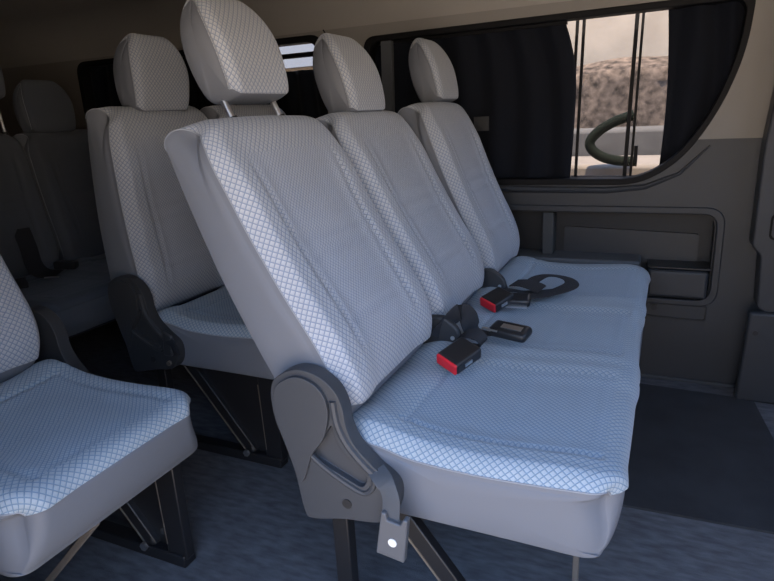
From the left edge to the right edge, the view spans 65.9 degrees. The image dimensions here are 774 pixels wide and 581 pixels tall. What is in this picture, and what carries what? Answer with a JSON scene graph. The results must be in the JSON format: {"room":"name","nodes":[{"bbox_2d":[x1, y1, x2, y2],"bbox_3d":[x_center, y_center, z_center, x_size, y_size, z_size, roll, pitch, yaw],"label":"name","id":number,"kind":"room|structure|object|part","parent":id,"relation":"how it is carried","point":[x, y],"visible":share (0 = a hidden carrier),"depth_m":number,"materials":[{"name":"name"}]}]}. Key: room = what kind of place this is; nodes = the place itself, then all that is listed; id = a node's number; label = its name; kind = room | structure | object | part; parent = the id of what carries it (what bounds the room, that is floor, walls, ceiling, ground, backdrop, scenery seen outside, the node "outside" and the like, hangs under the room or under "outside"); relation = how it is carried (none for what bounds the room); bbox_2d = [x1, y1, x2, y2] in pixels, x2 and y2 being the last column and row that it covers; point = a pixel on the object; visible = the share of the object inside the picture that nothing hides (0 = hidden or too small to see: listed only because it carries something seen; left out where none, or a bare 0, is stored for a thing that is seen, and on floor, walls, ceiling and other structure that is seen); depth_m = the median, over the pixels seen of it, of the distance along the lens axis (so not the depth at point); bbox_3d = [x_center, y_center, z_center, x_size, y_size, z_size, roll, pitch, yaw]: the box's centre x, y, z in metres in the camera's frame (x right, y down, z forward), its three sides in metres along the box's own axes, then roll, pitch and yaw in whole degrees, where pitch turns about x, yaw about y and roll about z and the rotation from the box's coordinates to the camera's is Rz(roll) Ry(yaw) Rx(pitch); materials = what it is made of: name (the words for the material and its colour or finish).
{"room":"vehicle interior","nodes":[
{"label":"vehicle interior","id":0,"kind":"room"},
{"bbox_2d":[0,0,571,68],"bbox_3d":[-0.606,-0.798,1.383,4.600,0.210,1.997,5,18,24],"label":"ceiling","id":1,"kind":"structure","parent":0,"point":[32,32],"depth_m":2.43,"materials":[{"name":"grey fabric"}]},
{"bbox_2d":[0,320,773,580],"bbox_3d":[-0.515,0.499,1.820,4.600,0.050,2.140,5,18,24],"label":"floor","id":2,"kind":"structure","parent":0,"point":[249,521],"depth_m":1.35,"materials":[{"name":"blue carpet"}]},
{"bbox_2d":[0,255,197,580],"bbox_3d":[-0.798,0.064,1.151,0.756,1.190,0.458,5,18,24],"label":"seat","id":3,"kind":"object","parent":2,"relation":"on","point":[78,447],"visible":1,"depth_m":1.14,"materials":[{"name":"grey fabric"}]},
{"bbox_3d":[-0.988,-0.035,1.183,0.299,0.576,0.412,5,18,24],"label":"backrest","id":4,"kind":"part","parent":3,"relation":"part of","materials":[{"name":"grey fabric"}]},
{"bbox_3d":[-0.613,0.517,1.124,0.257,0.265,0.012,5,18,24],"label":"leg","id":5,"kind":"part","parent":3,"relation":"part of","materials":[{"name":"grey metal"}]},
{"bbox_2d":[0,359,197,576],"bbox_3d":[-0.692,0.294,1.154,0.531,0.162,0.422,5,18,24],"label":"cushion","id":6,"kind":"object","parent":3,"relation":"on","point":[76,445],"depth_m":1.06,"materials":[{"name":"grey fabric"}]},
{"bbox_3d":[-0.637,0.582,1.420,0.435,0.030,0.036,5,18,24],"label":"floor rail","id":7,"kind":"part","parent":3,"relation":"part of","materials":[{"name":"black metal"}]},
{"bbox_3d":[-0.586,0.455,1.363,0.235,0.240,0.004,5,18,24],"label":"gusset plate","id":8,"kind":"part","parent":3,"relation":"part of","materials":[{"name":"black metal"}]},
{"bbox_3d":[-0.467,0.463,1.302,0.055,0.268,0.026,5,18,24],"label":"leg","id":9,"kind":"part","parent":3,"relation":"part of","materials":[{"name":"black metal"}]},
{"bbox_2d":[0,67,197,338],"bbox_3d":[-1.191,-0.294,2.305,0.607,1.282,0.861,5,18,24],"label":"seat","id":10,"kind":"object","parent":2,"relation":"on","point":[47,187],"visible":0.47,"depth_m":2.32,"materials":[{"name":"grey fabric"}]},
{"bbox_3d":[-1.458,-0.640,2.256,0.036,0.206,0.012,5,18,24],"label":"post","id":11,"kind":"part","parent":10,"relation":"part of","materials":[{"name":"silver metal"}]},
{"bbox_3d":[-1.451,-0.291,2.205,0.184,0.559,0.370,5,18,24],"label":"backrest","id":12,"kind":"part","parent":10,"relation":"part of","materials":[{"name":"grey fabric"}]},
{"bbox_2d":[15,227,78,288],"bbox_3d":[-1.284,-0.119,2.140,0.196,0.172,0.343,-4,16,-5],"label":"belt","id":13,"kind":"object","parent":10,"relation":"on","point":[25,240],"visible":0.88,"depth_m":2.23,"materials":[{"name":"grey fabric"}]},
{"bbox_3d":[-1.300,-0.394,2.526,0.184,0.559,0.370,5,18,24],"label":"backrest","id":14,"kind":"part","parent":10,"relation":"part of","materials":[{"name":"grey fabric"}]},
{"bbox_2d":[20,253,114,336],"bbox_3d":[-1.144,-0.030,2.368,0.533,0.161,0.860,5,18,24],"label":"cushion","id":15,"kind":"object","parent":10,"relation":"on","point":[79,297],"depth_m":2.09,"materials":[{"name":"grey fabric"}]},
{"bbox_2d":[85,33,287,467],"bbox_3d":[-0.369,-0.199,1.925,0.607,1.213,0.901,5,18,24],"label":"seat","id":16,"kind":"object","parent":2,"relation":"on","point":[158,257],"visible":0.39,"depth_m":1.67,"materials":[{"name":"grey fabric"}]},
{"bbox_3d":[-0.659,-0.248,1.822,0.151,0.606,0.420,5,18,24],"label":"backrest","id":17,"kind":"part","parent":16,"relation":"part of","materials":[{"name":"grey fabric"}]},
{"bbox_3d":[-0.666,0.321,1.817,0.034,0.268,0.028,5,18,24],"label":"leg","id":18,"kind":"part","parent":16,"relation":"part of","materials":[{"name":"black metal"}]},
{"bbox_2d":[163,330,179,365],"bbox_3d":[-0.587,0.159,1.626,0.065,0.096,0.022,5,18,24],"label":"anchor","id":19,"kind":"object","parent":16,"relation":"attached to","point":[170,347],"visible":1,"depth_m":1.62,"materials":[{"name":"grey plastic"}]},
{"bbox_2d":[157,285,274,379],"bbox_3d":[-0.317,0.028,1.993,0.534,0.161,0.865,5,18,24],"label":"cushion","id":20,"kind":"object","parent":16,"relation":"on","point":[209,330],"depth_m":1.64,"materials":[{"name":"grey fabric"}]},
{"bbox_3d":[-0.438,0.341,1.723,0.235,0.240,0.004,5,18,24],"label":"gusset plate","id":21,"kind":"part","parent":16,"relation":"part of","materials":[{"name":"black metal"}]},
{"bbox_3d":[-0.489,0.468,1.780,0.435,0.030,0.036,5,18,24],"label":"floor rail","id":22,"kind":"part","parent":16,"relation":"part of","materials":[{"name":"black metal"}]},
{"bbox_3d":[-0.471,-0.365,2.185,0.151,0.606,0.420,5,18,24],"label":"backrest","id":23,"kind":"part","parent":16,"relation":"part of","materials":[{"name":"grey fabric"}]},
{"bbox_3d":[-0.319,0.349,1.662,0.055,0.268,0.026,5,18,24],"label":"leg","id":24,"kind":"part","parent":16,"relation":"part of","materials":[{"name":"black metal"}]},
{"bbox_2d":[164,0,650,580],"bbox_3d":[0.213,-0.081,1.492,0.817,1.175,1.331,5,18,24],"label":"seat","id":25,"kind":"object","parent":2,"relation":"on","point":[340,240],"visible":0.97,"depth_m":1.09,"materials":[{"name":"grey fabric"}]},
{"bbox_3d":[-0.285,-0.315,1.107,0.062,0.116,0.012,5,18,24],"label":"post","id":26,"kind":"part","parent":25,"relation":"part of","materials":[{"name":"silver metal"}]},
{"bbox_3d":[-0.222,-0.359,1.243,0.062,0.116,0.012,5,18,24],"label":"post","id":27,"kind":"part","parent":25,"relation":"part of","materials":[{"name":"silver metal"}]},
{"bbox_3d":[-0.129,-0.066,1.182,0.328,0.548,0.428,5,18,24],"label":"backrest","id":28,"kind":"part","parent":25,"relation":"part of","materials":[{"name":"grey fabric"}]},
{"bbox_3d":[-0.080,0.489,1.145,0.034,0.268,0.028,5,18,24],"label":"leg","id":29,"kind":"part","parent":25,"relation":"part of","materials":[{"name":"black metal"}]},
{"bbox_2d":[369,464,409,562],"bbox_3d":[0.003,0.363,0.958,0.037,0.149,0.073,-16,21,-37],"label":"bracket","id":30,"kind":"object","parent":25,"relation":"hanging from","point":[393,535],"visible":1,"depth_m":0.95,"materials":[{"name":"grey metal"}]},
{"bbox_3d":[0.051,-0.186,1.551,0.320,0.552,0.423,5,18,24],"label":"backrest","id":31,"kind":"part","parent":25,"relation":"part of","materials":[{"name":"grey fabric"}]},
{"bbox_2d":[437,337,480,374],"bbox_3d":[0.147,0.133,1.222,0.083,0.053,0.061,-15,20,-35],"label":"seat belt buckle","id":32,"kind":"object","parent":25,"relation":"on","point":[460,354],"visible":1,"depth_m":1.21,"materials":[{"name":"black plastic"}]},
{"bbox_3d":[0.251,-0.313,1.918,0.284,0.572,0.410,5,18,24],"label":"backrest","id":33,"kind":"part","parent":25,"relation":"part of","materials":[{"name":"grey fabric"}]},
{"bbox_2d":[431,303,531,347],"bbox_3d":[0.212,0.077,1.341,0.227,0.093,0.103,-6,17,-12],"label":"belt","id":34,"kind":"object","parent":25,"relation":"on","point":[466,314],"visible":0.9,"depth_m":1.35,"materials":[{"name":"grey"}]},
{"bbox_2d":[480,287,513,312],"bbox_3d":[0.289,0.024,1.569,0.076,0.050,0.062,-14,20,-33],"label":"seat belt buckle","id":35,"kind":"object","parent":25,"relation":"on","point":[495,300],"visible":1,"depth_m":1.55,"materials":[{"name":"black plastic"}]},
{"bbox_2d":[353,256,650,557],"bbox_3d":[0.360,0.135,1.512,0.534,0.162,1.295,5,18,24],"label":"cushion","id":36,"kind":"object","parent":25,"relation":"on","point":[530,443],"depth_m":1.05,"materials":[{"name":"grey fabric"}]},
{"bbox_2d":[503,274,578,308],"bbox_3d":[0.405,-0.006,1.659,0.281,0.035,0.152,-14,20,-33],"label":"belt","id":37,"kind":"object","parent":25,"relation":"on","point":[522,298],"visible":0.97,"depth_m":1.65,"materials":[{"name":"grey"}]},
{"bbox_3d":[0.371,0.471,1.162,0.012,0.288,0.012,5,18,24],"label":"leg","id":38,"kind":"part","parent":25,"relation":"part of","materials":[{"name":"grey metal"}]},
{"bbox_2d":[622,383,773,533],"bbox_3d":[0.800,0.429,1.729,0.658,0.006,0.738,5,18,24],"label":"floor mat","id":39,"kind":"object","parent":2,"relation":"on","point":[700,456],"visible":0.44,"depth_m":1.61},
{"bbox_2d":[200,138,761,383],"bbox_3d":[-0.514,-0.208,2.677,3.800,0.820,0.133,5,18,24],"label":"wall","id":40,"kind":"structure","parent":0,"point":[690,230],"depth_m":2.01,"materials":[{"name":"grey plastic"}]},
{"bbox_2d":[77,35,327,124],"bbox_3d":[-0.823,-0.774,2.671,1.346,0.562,0.115,5,18,24],"label":"window","id":41,"kind":"structure","parent":40,"relation":"in","point":[84,68],"depth_m":2.79,"materials":[{"name":"black rubber"}]},
{"bbox_2d":[91,57,215,109],"bbox_3d":[-1.019,-0.778,2.760,0.971,0.595,0.022,5,18,24],"label":"curtain","id":42,"kind":"object","parent":41,"relation":"hanging from","point":[105,94],"visible":0.08,"depth_m":2.83,"materials":[{"name":"black fabric"}]},
{"bbox_2d":[281,51,312,59],"bbox_3d":[-0.410,-0.942,2.404,0.365,0.019,0.020,5,18,24],"label":"curtain rod","id":43,"kind":"object","parent":41,"relation":"attached to","point":[302,54],"visible":0.31,"depth_m":2.37,"materials":[{"name":"black metal"}]},
{"bbox_2d":[266,69,321,118],"bbox_3d":[-0.397,-0.668,2.501,0.371,0.470,0.022,5,18,24],"label":"curtain","id":44,"kind":"object","parent":43,"relation":"hanging from","point":[303,97],"visible":0.19,"depth_m":2.44,"materials":[{"name":"black fabric"}]},
{"bbox_2d":[0,0,773,138],"bbox_3d":[-0.187,-0.779,2.325,4.600,0.442,0.032,5,18,24],"label":"trim","id":45,"kind":"structure","parent":40,"relation":"attached to","point":[743,113],"depth_m":1.90,"materials":[{"name":"grey plastic"}]},
{"bbox_2d":[364,0,755,184],"bbox_3d":[0.517,-0.653,2.077,1.254,0.552,0.115,5,18,24],"label":"window","id":46,"kind":"structure","parent":40,"relation":"in","point":[386,41],"depth_m":1.99,"materials":[{"name":"black rubber"}]},
{"bbox_3d":[0.007,-0.682,2.273,0.052,0.526,0.020,5,18,24],"label":"post","id":47,"kind":"part","parent":46,"relation":"part of","materials":[{"name":"grey"}]},
{"bbox_3d":[0.269,-0.909,2.105,0.710,0.024,0.020,5,18,24],"label":"rail","id":48,"kind":"part","parent":46,"relation":"part of","materials":[{"name":"black rubber"}]},
{"bbox_2d":[376,25,575,177],"bbox_3d":[0.295,-0.672,2.173,0.756,0.595,0.022,5,18,24],"label":"curtain","id":49,"kind":"object","parent":46,"relation":"hanging from","point":[524,80],"visible":0.52,"depth_m":2.10,"materials":[{"name":"black fabric"}]},
{"bbox_2d":[474,116,488,130],"bbox_3d":[0.341,-0.602,2.155,0.055,0.050,0.004,5,18,24],"label":"cloth patch","id":50,"kind":"object","parent":49,"relation":"attached to","point":[480,123],"visible":0.86,"depth_m":2.15,"materials":[{"name":"grey fabric"}]},
{"bbox_3d":[0.523,-0.413,2.185,1.180,0.010,0.032,5,18,24],"label":"slide rail","id":51,"kind":"part","parent":46,"relation":"part of","materials":[{"name":"black metal"}]},
{"bbox_2d":[659,1,743,164],"bbox_3d":[0.992,-0.616,1.862,0.253,0.595,0.030,5,18,24],"label":"curtain","id":52,"kind":"object","parent":46,"relation":"hanging from","point":[703,43],"visible":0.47,"depth_m":1.85,"materials":[{"name":"black fabric"}]},
{"bbox_2d":[499,145,710,192],"bbox_3d":[0.461,-0.423,2.116,1.202,0.151,0.024,5,18,24],"label":"trim","id":53,"kind":"structure","parent":40,"relation":"attached to","point":[534,189],"depth_m":2.02,"materials":[{"name":"grey"}]},
{"bbox_3d":[0.854,-0.163,2.110,0.440,0.120,0.015,5,18,24],"label":"inset panel","id":54,"kind":"part","parent":40,"relation":"part of","materials":[{"name":"grey plastic"}]},
{"bbox_3d":[0.918,0.057,2.053,0.020,0.020,0.008,5,18,24],"label":"slot knob","id":55,"kind":"part","parent":40,"relation":"part of","materials":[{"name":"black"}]},
{"bbox_3d":[0.982,0.070,2.030,0.188,0.058,0.008,5,18,24],"label":"slot frame","id":56,"kind":"part","parent":40,"relation":"part of","materials":[{"name":"black plastic"}]},
{"bbox_2d":[640,373,735,387],"bbox_3d":[-0.507,0.188,2.764,3.800,0.012,0.012,5,18,24],"label":"baseboard","id":57,"kind":"structure","parent":40,"relation":"attached to","point":[729,385],"depth_m":2.07,"materials":[{"name":"grey plastic"}]},
{"bbox_2d":[734,310,773,403],"bbox_3d":[1.182,0.211,1.882,0.122,0.300,0.040,5,18,24],"label":"trim","id":58,"kind":"structure","parent":40,"relation":"attached to","point":[755,376],"depth_m":1.87,"materials":[{"name":"grey plastic"}]},
{"bbox_2d":[749,88,773,311],"bbox_3d":[1.519,-0.244,1.648,0.865,1.270,0.119,5,18,24],"label":"trim","id":59,"kind":"structure","parent":40,"relation":"attached to","point":[761,237],"depth_m":1.79,"materials":[{"name":"grey plastic"}]},
{"label":"outside","id":60,"kind":"structure","parent":0,"visible":0},
{"bbox_3d":[-0.033,1.236,1.309,28.000,0.020,28.000,5,18,24],"label":"ground","id":61,"kind":"structure","parent":60,"visible":0},
{"bbox_2d":[285,10,668,70],"bbox_3d":[1.456,-1.368,4.178,10.000,3.200,0.150,5,18,24],"label":"wall","id":62,"kind":"structure","parent":61,"relation":"on","point":[606,38],"depth_m":3.95,"materials":[{"name":"beige paint"}]},
{"bbox_2d":[279,44,314,68],"bbox_3d":[-0.961,-2.407,4.849,2.100,1.150,0.050,5,18,24],"label":"board","id":63,"kind":"object","parent":62,"relation":"attached to","point":[306,61],"visible":0.02,"depth_m":4.87,"materials":[{"name":"grey"}]},
{"bbox_2d":[570,155,659,175],"bbox_3d":[0.991,-0.092,3.366,8.000,1.260,0.550,5,18,24],"label":"block","id":64,"kind":"object","parent":61,"relation":"on","point":[587,165],"visible":0.03,"depth_m":2.89,"materials":[{"name":"concrete"}]},
{"bbox_2d":[585,110,637,165],"bbox_3d":[1.042,-0.703,2.772,0.236,0.252,0.046,5,18,24],"label":"garden hose","id":65,"kind":"object","parent":64,"relation":"on","point":[590,146],"visible":0.9,"depth_m":2.77,"materials":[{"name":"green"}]},
{"bbox_2d":[572,125,663,155],"bbox_3d":[1.193,-0.297,3.780,8.000,1.400,0.350,5,18,24],"label":"kerb","id":66,"kind":"object","parent":61,"relation":"on","point":[648,139],"visible":0.05,"depth_m":3.35,"materials":[{"name":"grey concrete"}]},
{"bbox_2d":[574,56,667,128],"bbox_3d":[1.345,-0.614,4.064,6.000,1.832,0.257,5,18,24],"label":"stone wall","id":67,"kind":"structure","parent":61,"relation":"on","point":[606,83],"depth_m":3.75,"materials":[{"name":"stone"}]}
]}

